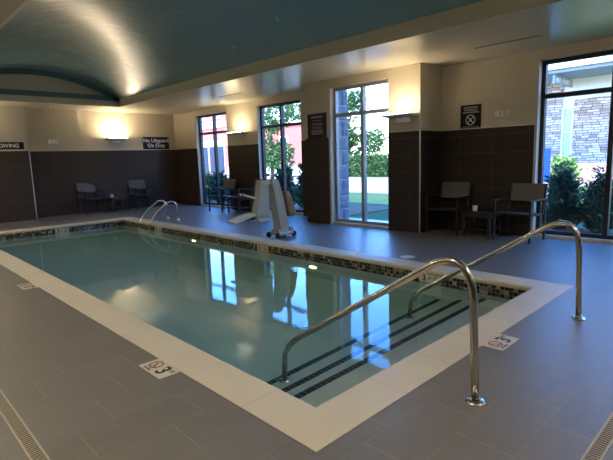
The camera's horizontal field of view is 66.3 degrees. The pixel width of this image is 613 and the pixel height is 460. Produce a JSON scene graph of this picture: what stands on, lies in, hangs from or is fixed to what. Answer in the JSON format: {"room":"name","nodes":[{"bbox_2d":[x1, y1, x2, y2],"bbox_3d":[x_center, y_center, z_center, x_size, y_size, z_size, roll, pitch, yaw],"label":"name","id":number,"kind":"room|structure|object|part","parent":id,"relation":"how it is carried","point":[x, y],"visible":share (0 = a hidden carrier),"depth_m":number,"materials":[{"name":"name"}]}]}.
{"room":"indoor swimming pool","nodes":[
{"label":"indoor swimming pool","id":0,"kind":"room"},
{"bbox_2d":[0,105,178,222],"bbox_3d":[-7.695,-2.417,12.434,9.760,4.700,0.718,-10,12,-43],"label":"wall","id":1,"kind":"structure","parent":0,"point":[38,180],"depth_m":13.58,"materials":[{"name":"tile"}]},
{"bbox_2d":[0,142,23,148],"bbox_3d":[-7.721,-2.145,11.951,0.930,0.184,0.015,-10,12,-43],"label":"sign","id":2,"kind":"object","parent":1,"relation":"attached to","point":[3,145],"visible":1,"depth_m":12.08,"materials":[{"name":"black plastic"}]},
{"bbox_3d":[-7.283,-1.184,12.502,0.024,1.817,0.023,-10,12,-43],"label":"corner trim","id":3,"kind":"part","parent":1,"relation":"part of","materials":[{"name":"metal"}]},
{"bbox_2d":[48,139,58,143],"bbox_3d":[-7.057,-2.469,13.085,0.260,0.115,0.069,-10,12,-43],"label":"emergency light","id":4,"kind":"object","parent":1,"relation":"attached to","point":[51,141],"visible":1,"depth_m":13.06,"materials":[{"name":"white plastic"}]},
{"bbox_2d":[105,138,128,142],"bbox_3d":[-5.718,-2.706,14.164,0.580,0.133,0.358,-10,12,-43],"label":"wall sconce","id":5,"kind":"object","parent":1,"relation":"attached to","point":[113,140],"visible":1,"depth_m":14.16,"materials":[{"name":"metal"}]},
{"bbox_2d":[142,137,168,148],"bbox_3d":[-4.876,-2.817,15.218,0.900,0.390,0.015,-10,12,-43],"label":"sign","id":6,"kind":"object","parent":1,"relation":"attached to","point":[148,142],"visible":1,"depth_m":15.21,"materials":[{"name":"black plastic"}]},
{"bbox_2d":[0,204,612,459],"bbox_3d":[-1.746,0.530,6.830,9.840,0.200,17.500,-10,12,-43],"label":"floor","id":7,"kind":"structure","parent":0,"point":[80,387],"depth_m":2.92,"materials":[{"name":"tile"}]},
{"bbox_2d":[0,389,50,459],"bbox_3d":[-3.111,0.893,4.132,0.072,0.024,9.500,-10,12,-43],"label":"channel","id":8,"kind":"object","parent":7,"relation":"in","point":[24,436],"visible":1,"depth_m":2.51,"materials":[{"name":"plastic"}]},
{"bbox_2d":[17,283,37,289],"bbox_3d":[-3.318,0.666,5.581,0.152,0.004,0.310,-10,12,-43],"label":"depth marker","id":9,"kind":"object","parent":7,"relation":"on","point":[27,285],"visible":1,"depth_m":5.56,"materials":[{"name":"tile"}]},
{"bbox_2d":[75,183,106,214],"bbox_3d":[-6.278,-0.926,13.680,0.622,0.888,0.625,6,11,40],"label":"armchair","id":10,"kind":"object","parent":7,"relation":"on","point":[84,188],"visible":1,"depth_m":13.69,"materials":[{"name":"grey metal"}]},
{"bbox_3d":[-6.258,-0.744,13.318,0.034,0.635,0.028,6,11,40],"label":"leg","id":11,"kind":"part","parent":10,"relation":"part of","materials":[{"name":"brown metal"}]},
{"bbox_3d":[-6.480,-1.240,13.796,0.100,0.289,0.520,6,11,40],"label":"backrest","id":12,"kind":"part","parent":10,"relation":"part of","materials":[{"name":"grey fabric"}]},
{"bbox_3d":[-6.259,-0.903,13.668,0.528,0.065,0.570,6,11,40],"label":"seat frame","id":13,"kind":"part","parent":10,"relation":"part of","materials":[{"name":"brown metal"}]},
{"bbox_2d":[106,196,128,211],"bbox_3d":[-5.719,-0.792,14.201,0.540,0.430,0.500,-10,12,-43],"label":"side table","id":14,"kind":"object","parent":7,"relation":"on","point":[113,198],"visible":0.97,"depth_m":14.13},
{"bbox_2d":[127,180,154,209],"bbox_3d":[-5.189,-1.121,14.724,0.625,0.888,0.622,-10,12,-42],"label":"armchair","id":15,"kind":"object","parent":7,"relation":"on","point":[132,184],"visible":0.99,"depth_m":14.76,"materials":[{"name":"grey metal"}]},
{"bbox_3d":[-5.370,-1.438,14.861,0.520,0.289,0.100,-10,12,-42],"label":"backrest","id":16,"kind":"part","parent":15,"relation":"part of","materials":[{"name":"grey fabric"}]},
{"bbox_2d":[139,200,169,228],"bbox_3d":[-3.761,-0.173,11.614,0.824,1.107,0.100,-10,12,-43],"label":"grab rail","id":17,"kind":"object","parent":7,"relation":"attached to","point":[158,200],"visible":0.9,"depth_m":11.52,"materials":[{"name":"metal"}]},
{"bbox_2d":[139,359,180,378],"bbox_3d":[-1.015,0.953,3.233,0.152,0.004,0.310,-10,12,-43],"label":"depth marker","id":18,"kind":"object","parent":7,"relation":"on","point":[158,368],"visible":1,"depth_m":3.22,"materials":[{"name":"tile"}]},
{"bbox_2d":[149,201,179,230],"bbox_3d":[-3.399,-0.128,11.244,0.824,1.107,0.100,-10,12,-43],"label":"grab rail","id":19,"kind":"object","parent":7,"relation":"attached to","point":[166,203],"visible":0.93,"depth_m":11.16,"materials":[{"name":"metal"}]},
{"bbox_2d":[207,179,236,212],"bbox_3d":[-2.354,-0.974,13.177,0.625,0.888,0.622,6,12,42],"label":"armchair","id":20,"kind":"object","parent":7,"relation":"on","point":[227,183],"visible":0.93,"depth_m":13.19,"materials":[{"name":"brown metal"}]},
{"bbox_3d":[-2.369,-0.949,13.162,0.570,0.065,0.528,6,12,42],"label":"seat frame","id":21,"kind":"part","parent":20,"relation":"part of","materials":[{"name":"brown metal"}]},
{"bbox_3d":[-2.315,-0.792,12.815,0.028,0.635,0.034,6,12,42],"label":"leg","id":22,"kind":"part","parent":20,"relation":"part of","materials":[{"name":"brown metal"}]},
{"bbox_3d":[-2.193,-1.302,13.315,0.520,0.289,0.100,6,12,42],"label":"backrest","id":23,"kind":"part","parent":20,"relation":"part of","materials":[{"name":"grey fabric"}]},
{"bbox_2d":[226,195,250,212],"bbox_3d":[-1.829,-0.702,12.809,0.500,0.430,0.540,-10,12,-43],"label":"side table","id":24,"kind":"object","parent":7,"relation":"on","point":[235,198],"visible":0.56,"depth_m":12.74,"materials":[{"name":"black metal"}]},
{"bbox_2d":[237,179,266,213],"bbox_3d":[-1.389,-0.871,12.306,0.622,0.888,0.625,-9,11,-41],"label":"armchair","id":25,"kind":"object","parent":7,"relation":"on","point":[253,189],"visible":0.48,"depth_m":12.34,"materials":[{"name":"brown metal"}]},
{"bbox_3d":[-1.769,-0.740,12.368,0.034,0.635,0.028,-9,11,-41],"label":"leg","id":26,"kind":"part","parent":25,"relation":"part of","materials":[{"name":"brown metal"}]},
{"bbox_2d":[227,179,295,238],"bbox_3d":[-0.756,-0.359,8.264,1.295,1.059,0.345,-9,11,-38],"label":"lift","id":27,"kind":"object","parent":7,"relation":"on","point":[281,202],"visible":1,"depth_m":8.28,"materials":[{"name":"beige plastic"}]},
{"bbox_3d":[-0.967,-0.566,8.043,0.326,0.137,0.045,-9,11,-38],"label":"armrest","id":28,"kind":"part","parent":27,"relation":"part of","materials":[{"name":"white plastic"}]},
{"bbox_3d":[-0.805,-0.540,8.184,0.320,0.645,0.170,-10,12,-43],"label":"seat","id":29,"kind":"part","parent":27,"relation":"part of","materials":[{"name":"white plastic"}]},
{"bbox_3d":[-0.709,-0.835,8.225,0.373,0.080,0.106,-9,11,-40],"label":"seat arm","id":30,"kind":"part","parent":27,"relation":"part of"},
{"bbox_2d":[0,221,527,298],"bbox_3d":[-2.311,1.006,7.491,3.706,1.214,10.635,-10,12,-43],"label":"basin","id":31,"kind":"object","parent":7,"relation":"in","point":[497,290],"visible":0.08,"depth_m":7.25,"materials":[{"name":"tile"}]},
{"bbox_2d":[55,228,68,233],"bbox_3d":[-5.773,0.014,11.084,0.300,0.105,0.004,-10,12,-43],"label":"depth marker","id":32,"kind":"object","parent":31,"relation":"attached to","point":[62,230],"visible":1,"depth_m":11.09,"materials":[{"name":"tile"}]},
{"bbox_2d":[0,225,511,406],"bbox_3d":[-2.312,0.979,7.487,3.266,0.930,10.195,-10,12,-43],"label":"pool water","id":33,"kind":"object","parent":31,"relation":"on","point":[241,307],"visible":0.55,"depth_m":5.18,"materials":[{"name":"teal liquid"}]},
{"bbox_2d":[257,244,267,251],"bbox_3d":[-0.754,0.316,8.057,0.004,0.105,0.300,-10,12,-43],"label":"depth marker","id":34,"kind":"object","parent":31,"relation":"attached to","point":[259,247],"visible":1,"depth_m":8.05,"materials":[{"name":"tile"}]},
{"bbox_2d":[0,217,573,451],"bbox_3d":[-2.331,0.382,7.395,3.816,0.050,10.745,-10,12,-43],"label":"pool coping","id":35,"kind":"object","parent":31,"relation":"on","point":[315,428],"visible":0.91,"depth_m":3.43,"materials":[{"name":"tile"}]},
{"bbox_2d":[419,274,440,284],"bbox_3d":[1.512,0.598,5.744,0.004,0.105,0.300,-10,12,-43],"label":"depth marker","id":36,"kind":"object","parent":31,"relation":"attached to","point":[427,278],"visible":0.84,"depth_m":5.75,"materials":[{"name":"tile"}]},
{"bbox_2d":[284,257,485,406],"bbox_3d":[0.383,0.873,3.257,0.110,1.574,1.765,-10,12,-43],"label":"handrail","id":37,"kind":"object","parent":7,"relation":"attached to","point":[474,400],"visible":0.79,"depth_m":2.65,"materials":[{"name":"metal"}]},
{"bbox_2d":[399,255,415,258],"bbox_3d":[1.406,0.372,6.527,0.228,0.006,0.228,-10,12,-43],"label":"lid","id":38,"kind":"object","parent":7,"relation":"on","point":[402,256],"visible":1,"depth_m":6.52,"materials":[{"name":"white plastic"}]},
{"bbox_3d":[1.406,0.372,6.527,0.200,0.006,0.200,-10,12,-43],"label":"lid","id":39,"kind":"part","parent":38,"relation":"part of","materials":[{"name":"white plastic"}]},
{"bbox_2d":[425,182,471,235],"bbox_3d":[2.543,-0.396,8.390,0.625,0.888,0.622,6,12,43],"label":"armchair","id":40,"kind":"object","parent":7,"relation":"on","point":[457,190],"visible":0.97,"depth_m":8.43,"materials":[{"name":"brown metal"}]},
{"bbox_3d":[2.161,-0.259,8.414,0.028,0.635,0.034,6,12,43],"label":"leg","id":41,"kind":"part","parent":40,"relation":"part of","materials":[{"name":"brown metal"}]},
{"bbox_3d":[2.497,-0.337,8.769,0.028,0.660,0.044,6,12,43],"label":"leg","id":42,"kind":"part","parent":40,"relation":"part of","materials":[{"name":"brown metal"}]},
{"bbox_3d":[2.497,-0.650,8.717,0.030,0.480,0.145,6,12,43],"label":"post","id":43,"kind":"part","parent":40,"relation":"part of","materials":[{"name":"brown metal"}]},
{"bbox_3d":[2.527,-0.371,8.376,0.570,0.065,0.528,6,12,43],"label":"seat frame","id":44,"kind":"part","parent":40,"relation":"part of","materials":[{"name":"brown metal"}]},
{"bbox_3d":[2.705,-0.724,8.527,0.520,0.289,0.100,6,12,43],"label":"backrest","id":45,"kind":"part","parent":40,"relation":"part of","materials":[{"name":"grey fabric"}]},
{"bbox_3d":[2.578,-0.213,8.029,0.028,0.635,0.034,6,12,43],"label":"leg","id":46,"kind":"part","parent":40,"relation":"part of","materials":[{"name":"brown metal"}]},
{"bbox_3d":[2.724,-0.570,8.144,0.055,0.024,0.560,6,12,43],"label":"armrest","id":47,"kind":"part","parent":40,"relation":"part of","materials":[{"name":"brown metal"}]},
{"bbox_3d":[2.915,-0.291,8.383,0.028,0.660,0.044,6,12,43],"label":"leg","id":48,"kind":"part","parent":40,"relation":"part of","materials":[{"name":"brown metal"}]},
{"bbox_3d":[2.900,-0.606,8.345,0.030,0.480,0.145,6,12,43],"label":"post","id":49,"kind":"part","parent":40,"relation":"part of","materials":[{"name":"brown metal"}]},
{"bbox_2d":[460,209,503,238],"bbox_3d":[2.975,-0.112,7.962,0.500,0.430,0.540,-10,12,-43],"label":"side table","id":50,"kind":"object","parent":7,"relation":"on","point":[480,213],"visible":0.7,"depth_m":7.90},
{"bbox_3d":[2.672,-0.091,7.984,0.044,0.400,0.044,-10,12,-43],"label":"leg","id":51,"kind":"part","parent":50,"relation":"part of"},
{"bbox_2d":[472,205,477,210],"bbox_3d":[2.854,-0.369,7.953,0.088,0.088,0.087,-10,12,-43],"label":"candle holder","id":52,"kind":"object","parent":50,"relation":"on","point":[474,207],"visible":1,"depth_m":7.92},
{"bbox_3d":[2.965,-0.143,8.265,0.044,0.400,0.044,-10,12,-43],"label":"leg","id":53,"kind":"part","parent":50,"relation":"part of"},
{"bbox_2d":[465,225,498,230],"bbox_3d":[2.978,-0.028,7.975,0.380,0.020,0.420,-10,12,-43],"label":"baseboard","id":54,"kind":"structure","parent":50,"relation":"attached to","point":[480,228],"depth_m":7.93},
{"bbox_3d":[2.985,-0.051,7.663,0.044,0.400,0.044,-10,12,-43],"label":"leg","id":55,"kind":"part","parent":50,"relation":"part of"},
{"bbox_3d":[3.279,-0.104,7.945,0.044,0.400,0.044,-10,12,-43],"label":"leg","id":56,"kind":"part","parent":50,"relation":"part of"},
{"bbox_2d":[410,220,585,320],"bbox_3d":[1.705,0.637,4.522,0.110,1.574,1.765,-10,12,-43],"label":"handrail","id":57,"kind":"object","parent":7,"relation":"attached to","point":[578,316],"visible":0.75,"depth_m":3.98,"materials":[{"name":"metal"}]},
{"bbox_2d":[482,334,518,350],"bbox_3d":[1.450,0.834,3.498,0.300,0.004,0.152,-10,12,-43],"label":"depth marker","id":58,"kind":"object","parent":7,"relation":"on","point":[500,342],"visible":1,"depth_m":3.49,"materials":[{"name":"tile"}]},
{"bbox_2d":[492,183,547,243],"bbox_3d":[3.401,-0.284,7.486,0.622,0.888,0.625,-9,11,-40],"label":"armchair","id":59,"kind":"object","parent":7,"relation":"on","point":[530,192],"visible":1,"depth_m":7.53,"materials":[{"name":"brown metal"}]},
{"bbox_3d":[3.021,-0.154,7.552,0.034,0.635,0.028,-9,11,-40],"label":"leg","id":60,"kind":"part","parent":59,"relation":"part of","materials":[{"name":"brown metal"}]},
{"bbox_3d":[3.185,-0.509,7.650,0.560,0.024,0.055,-9,11,-40],"label":"armrest","id":61,"kind":"part","parent":59,"relation":"part of","materials":[{"name":"brown metal"}]},
{"bbox_3d":[3.396,-0.227,7.868,0.044,0.660,0.028,-9,11,-40],"label":"leg","id":62,"kind":"part","parent":59,"relation":"part of","materials":[{"name":"brown metal"}]},
{"bbox_3d":[3.395,-0.541,7.815,0.145,0.480,0.030,-9,11,-40],"label":"post","id":63,"kind":"part","parent":59,"relation":"part of","materials":[{"name":"brown metal"}]},
{"bbox_3d":[3.383,-0.260,7.474,0.528,0.065,0.570,-9,11,-40],"label":"seat frame","id":64,"kind":"part","parent":59,"relation":"part of","materials":[{"name":"brown metal"}]},
{"bbox_3d":[3.386,-0.258,7.476,0.500,0.051,0.510,-9,11,-40],"label":"seat","id":65,"kind":"part","parent":59,"relation":"part of","materials":[{"name":"grey fabric"}]},
{"bbox_3d":[3.582,-0.610,7.603,0.100,0.289,0.520,-9,11,-40],"label":"backrest","id":66,"kind":"part","parent":59,"relation":"part of","materials":[{"name":"grey fabric"}]},
{"bbox_3d":[3.394,-0.101,7.124,0.034,0.635,0.028,-9,11,-40],"label":"leg","id":67,"kind":"part","parent":59,"relation":"part of","materials":[{"name":"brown metal"}]},
{"bbox_3d":[3.557,-0.455,7.221,0.560,0.024,0.055,-9,11,-40],"label":"armrest","id":68,"kind":"part","parent":59,"relation":"part of","materials":[{"name":"brown metal"}]},
{"bbox_3d":[3.768,-0.173,7.439,0.044,0.660,0.028,-9,11,-40],"label":"leg","id":69,"kind":"part","parent":59,"relation":"part of","materials":[{"name":"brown metal"}]},
{"bbox_3d":[3.754,-0.489,7.402,0.145,0.480,0.030,-9,11,-40],"label":"post","id":70,"kind":"part","parent":59,"relation":"part of","materials":[{"name":"brown metal"}]},
{"bbox_2d":[580,412,612,459],"bbox_3d":[2.253,0.888,3.056,5.500,0.024,0.072,-10,12,-43],"label":"channel","id":71,"kind":"object","parent":7,"relation":"in","point":[597,450],"visible":1,"depth_m":2.25,"materials":[{"name":"plastic"}]},
{"bbox_2d":[0,0,612,114],"bbox_3d":[-1.854,-2.874,6.309,9.240,0.780,16.900,-10,12,-43],"label":"ceiling","id":72,"kind":"structure","parent":0,"point":[78,55],"depth_m":7.69,"materials":[{"name":"paint"}]},
{"bbox_3d":[-6.635,-3.556,11.414,4.170,0.678,0.050,-10,12,-43],"label":"teal moulding","id":73,"kind":"part","parent":72,"relation":"part of","materials":[{"name":"paint"}]},
{"bbox_2d":[473,34,543,48],"bbox_3d":[2.863,-2.689,6.709,0.070,0.008,1.000,-10,12,-43],"label":"ceiling vent","id":74,"kind":"object","parent":72,"relation":"in","point":[540,34],"visible":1,"depth_m":6.67,"materials":[{"name":"metal"}]},
{"bbox_2d":[173,37,612,243],"bbox_3d":[1.310,-2.251,9.485,0.948,4.700,17.500,-10,12,-43],"label":"wall","id":75,"kind":"structure","parent":0,"point":[426,151],"depth_m":8.47,"materials":[{"name":"paint"}]},
{"bbox_2d":[198,112,230,205],"bbox_3d":[-2.738,-2.128,14.309,0.100,2.750,1.650,-10,12,-43],"label":"window","id":76,"kind":"structure","parent":75,"relation":"in","point":[215,132],"depth_m":14.42,"materials":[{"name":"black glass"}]},
{"bbox_2d":[225,132,246,137],"bbox_3d":[-1.926,-2.613,12.903,0.358,0.133,0.580,-10,12,-43],"label":"wall sconce","id":77,"kind":"object","parent":75,"relation":"attached to","point":[238,134],"visible":1,"depth_m":12.88,"materials":[{"name":"metal"}]},
{"bbox_2d":[260,100,302,212],"bbox_3d":[-0.591,-1.860,12.117,0.100,2.750,1.670,-10,12,-43],"label":"window","id":78,"kind":"structure","parent":75,"relation":"in","point":[281,125],"depth_m":12.12,"materials":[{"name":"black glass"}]},
{"bbox_2d":[307,112,326,138],"bbox_3d":[0.221,-2.202,9.948,0.023,0.520,0.540,-10,12,-43],"label":"sign","id":79,"kind":"object","parent":75,"relation":"attached to","point":[317,127],"visible":1,"depth_m":9.94,"materials":[{"name":"black plastic"}]},
{"bbox_3d":[0.512,-1.035,9.870,0.018,1.831,0.050,-10,12,-43],"label":"jamb trim","id":80,"kind":"part","parent":75,"relation":"part of","materials":[{"name":"grey metal"}]},
{"bbox_2d":[333,79,388,225],"bbox_3d":[1.124,-1.492,9.360,0.100,2.750,1.450,-10,12,-43],"label":"window","id":81,"kind":"structure","parent":75,"relation":"in","point":[363,111],"depth_m":9.42,"materials":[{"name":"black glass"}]},
{"bbox_2d":[380,113,417,122],"bbox_3d":[1.631,-1.971,8.274,0.358,0.133,0.580,-10,12,-43],"label":"wall sconce","id":82,"kind":"object","parent":75,"relation":"attached to","point":[400,117],"visible":1,"depth_m":8.25,"materials":[{"name":"metal"}]},
{"bbox_3d":[2.015,-0.841,8.337,0.021,1.817,0.021,-10,12,-43],"label":"corner trim","id":83,"kind":"part","parent":75,"relation":"part of","materials":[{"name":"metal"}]},
{"bbox_2d":[460,104,480,128],"bbox_3d":[2.885,-1.995,8.248,0.012,0.400,0.380,-10,12,-43],"label":"warning sign","id":84,"kind":"object","parent":75,"relation":"attached to","point":[470,114],"visible":1,"depth_m":8.24,"materials":[{"name":"black plastic"}]},
{"bbox_2d":[493,110,509,117],"bbox_3d":[3.259,-1.940,7.827,0.069,0.115,0.260,-10,12,-43],"label":"emergency light","id":85,"kind":"object","parent":75,"relation":"attached to","point":[500,113],"visible":1,"depth_m":7.80,"materials":[{"name":"white plastic"}]},
{"bbox_3d":[3.679,-1.281,7.553,0.018,2.820,0.040,-10,12,-43],"label":"jamb trim","id":86,"kind":"part","parent":75,"relation":"part of","materials":[{"name":"grey metal"}]},
{"bbox_2d":[536,50,612,239],"bbox_3d":[4.508,-1.224,6.911,0.100,2.750,2.040,-10,12,-43],"label":"window","id":87,"kind":"structure","parent":75,"relation":"in","point":[544,96],"depth_m":7.14,"materials":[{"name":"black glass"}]},
{"label":"outside","id":88,"kind":"structure","parent":0,"visible":0},
{"bbox_2d":[223,175,612,229],"bbox_3d":[17.279,-7.096,53.270,83.240,0.220,130.000,-10,12,-43],"label":"lawn","id":89,"kind":"structure","parent":88,"point":[373,199],"depth_m":15.08,"materials":[{"name":"green plant"}]},
{"bbox_2d":[202,115,301,175],"bbox_3d":[-10.962,-10.019,51.666,3.150,7.850,36.400,-10,12,-43],"label":"building","id":90,"kind":"structure","parent":89,"relation":"on","point":[293,133],"depth_m":47.04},
{"bbox_3d":[-11.168,-7.420,50.138,0.035,2.690,2.540,-10,12,-43],"label":"pane","id":91,"kind":"part","parent":90,"relation":"part of","materials":[{"name":"clear glass"}]},
{"bbox_3d":[-9.146,-7.168,48.074,0.035,2.690,2.540,-10,12,-43],"label":"pane","id":92,"kind":"part","parent":90,"relation":"part of","materials":[{"name":"clear glass"}]},
{"bbox_2d":[264,105,295,178],"bbox_3d":[-1.566,-3.786,21.123,2.186,4.195,2.927,-2,9,2],"label":"young tree","id":93,"kind":"object","parent":89,"relation":"on","point":[273,159],"visible":0.62,"depth_m":20.55,"materials":[{"name":"green plant"}]},
{"bbox_2d":[278,103,300,121],"bbox_3d":[-1.900,-12.194,57.878,4.768,9.703,5.410,-10,12,-43],"label":"street tree","id":94,"kind":"object","parent":89,"relation":"on","point":[297,117],"visible":0.09,"depth_m":56.42,"materials":[{"name":"green plant"}]},
{"bbox_2d":[347,90,368,155],"bbox_3d":[3.267,-7.715,37.413,2.989,6.725,2.854,-10,12,-43],"label":"street tree","id":95,"kind":"object","parent":89,"relation":"on","point":[353,101],"visible":0.52,"depth_m":37.06,"materials":[{"name":"green plant"}]},
{"bbox_2d":[348,153,387,176],"bbox_3d":[5.357,-4.642,33.745,1.354,1.764,9.367,-10,12,-43],"label":"clipped hedge","id":96,"kind":"object","parent":89,"relation":"on","point":[377,165],"visible":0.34,"depth_m":33.80,"materials":[{"name":"green plant"}]},
{"bbox_2d":[359,125,386,157],"bbox_3d":[8.431,-10.378,58.250,4.036,5.356,5.307,2,10,25],"label":"street tree","id":97,"kind":"object","parent":89,"relation":"on","point":[373,140],"visible":0.67,"depth_m":57.63,"materials":[{"name":"green plant"}]},
{"bbox_2d":[207,200,612,234],"bbox_3d":[1.203,-0.484,12.687,2.840,0.045,18.500,-10,12,-43],"label":"planting bed","id":98,"kind":"object","parent":89,"relation":"on","point":[354,210],"visible":0.05,"depth_m":12.79,"materials":[{"name":"green plant"}]},
{"bbox_2d":[205,171,214,200],"bbox_3d":[-3.595,-1.689,17.390,1.080,1.255,1.163,-1,9,8],"label":"leafy shrub","id":99,"kind":"object","parent":98,"relation":"on","point":[207,175],"visible":0.19,"depth_m":17.25,"materials":[{"name":"green plant"}]},
{"bbox_2d":[206,169,229,201],"bbox_3d":[-3.069,-1.554,16.496,1.080,1.228,1.300,2,9,23],"label":"leafy shrub","id":100,"kind":"object","parent":98,"relation":"on","point":[213,181],"visible":0.3,"depth_m":16.36,"materials":[{"name":"green plant"}]},
{"bbox_2d":[224,189,230,202],"bbox_3d":[-2.301,-1.395,15.872,1.151,1.058,1.475,-10,12,-43],"label":"leafy shrub","id":101,"kind":"object","parent":98,"relation":"on","point":[227,191],"visible":0.06,"depth_m":15.72,"materials":[{"name":"green plant"}]},
{"bbox_2d":[270,164,298,204],"bbox_3d":[-0.618,-1.316,13.818,0.981,1.413,1.084,1,9,18],"label":"leafy shrub","id":102,"kind":"object","parent":98,"relation":"on","point":[289,171],"visible":0.31,"depth_m":13.69,"materials":[{"name":"green plant"}]},
{"bbox_2d":[290,163,302,208],"bbox_3d":[0.004,-1.226,13.178,0.995,1.390,1.108,-3,9,-5],"label":"leafy shrub","id":103,"kind":"object","parent":98,"relation":"on","point":[298,196],"visible":0.18,"depth_m":12.94,"materials":[{"name":"green plant"}]},
{"bbox_2d":[541,160,589,229],"bbox_3d":[4.737,-0.659,8.743,1.095,1.318,0.986,-5,9,-19],"label":"leafy shrub","id":104,"kind":"object","parent":98,"relation":"on","point":[561,202],"visible":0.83,"depth_m":8.56,"materials":[{"name":"green plant"}]},
{"bbox_2d":[569,166,612,233],"bbox_3d":[5.142,-0.555,8.162,0.961,1.261,0.837,1,9,15],"label":"leafy shrub","id":105,"kind":"object","parent":98,"relation":"on","point":[593,204],"visible":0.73,"depth_m":8.09,"materials":[{"name":"green plant"}]},
{"bbox_3d":[5.144,-0.489,8.178,0.575,1.127,0.569,-1,9,7],"label":"stem","id":106,"kind":"part","parent":105,"relation":"part of","materials":[{"name":"green plant"}]},
{"bbox_2d":[543,148,550,194],"bbox_3d":[7.174,-1.676,14.132,0.060,1.550,0.280,-10,12,-43],"label":"panel","id":107,"kind":"object","parent":89,"relation":"on","point":[547,157],"visible":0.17,"depth_m":14.01,"materials":[{"name":"blue"}]},
{"bbox_2d":[545,154,582,188],"bbox_3d":[9.428,-2.132,17.314,1.408,1.341,1.424,-2,9,-1],"label":"leafy shrub","id":108,"kind":"object","parent":89,"relation":"on","point":[558,158],"visible":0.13,"depth_m":17.23,"materials":[{"name":"green plant"}]},
{"bbox_2d":[543,55,612,185],"bbox_3d":[18.169,-3.689,14.230,8.400,5.050,20.600,-10,12,-43],"label":"stone building","id":109,"kind":"structure","parent":89,"relation":"on","point":[576,126],"depth_m":18.79,"materials":[{"name":"grey stone"}]},
{"bbox_2d":[552,74,572,87],"bbox_3d":[9.976,-5.790,18.238,2.100,0.340,0.068,-10,12,-43],"label":"fascia sign","id":110,"kind":"object","parent":109,"relation":"hanging from","point":[558,80],"visible":1,"depth_m":18.14,"materials":[{"name":"plastic"}]},
{"bbox_3d":[10.775,-3.648,19.421,0.020,2.620,0.290,-10,12,-43],"label":"pane","id":111,"kind":"part","parent":109,"relation":"part of","materials":[{"name":"teal glass"}]},
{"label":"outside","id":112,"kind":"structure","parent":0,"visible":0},
{"bbox_2d":[227,176,387,193],"bbox_3d":[-20.602,-5.571,50.425,11.000,0.040,81.500,-10,12,-43],"label":"road","id":113,"kind":"structure","parent":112,"point":[379,185],"depth_m":24.42,"materials":[{"name":"white concrete"}]},
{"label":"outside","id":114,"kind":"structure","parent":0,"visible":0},
{"bbox_2d":[338,90,349,218],"bbox_3d":[0.649,-2.289,10.397,0.538,4.340,0.313,-10,12,-43],"label":"stone pillar","id":115,"kind":"structure","parent":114,"point":[342,95],"depth_m":10.47,"materials":[{"name":"stone"}]}
]}

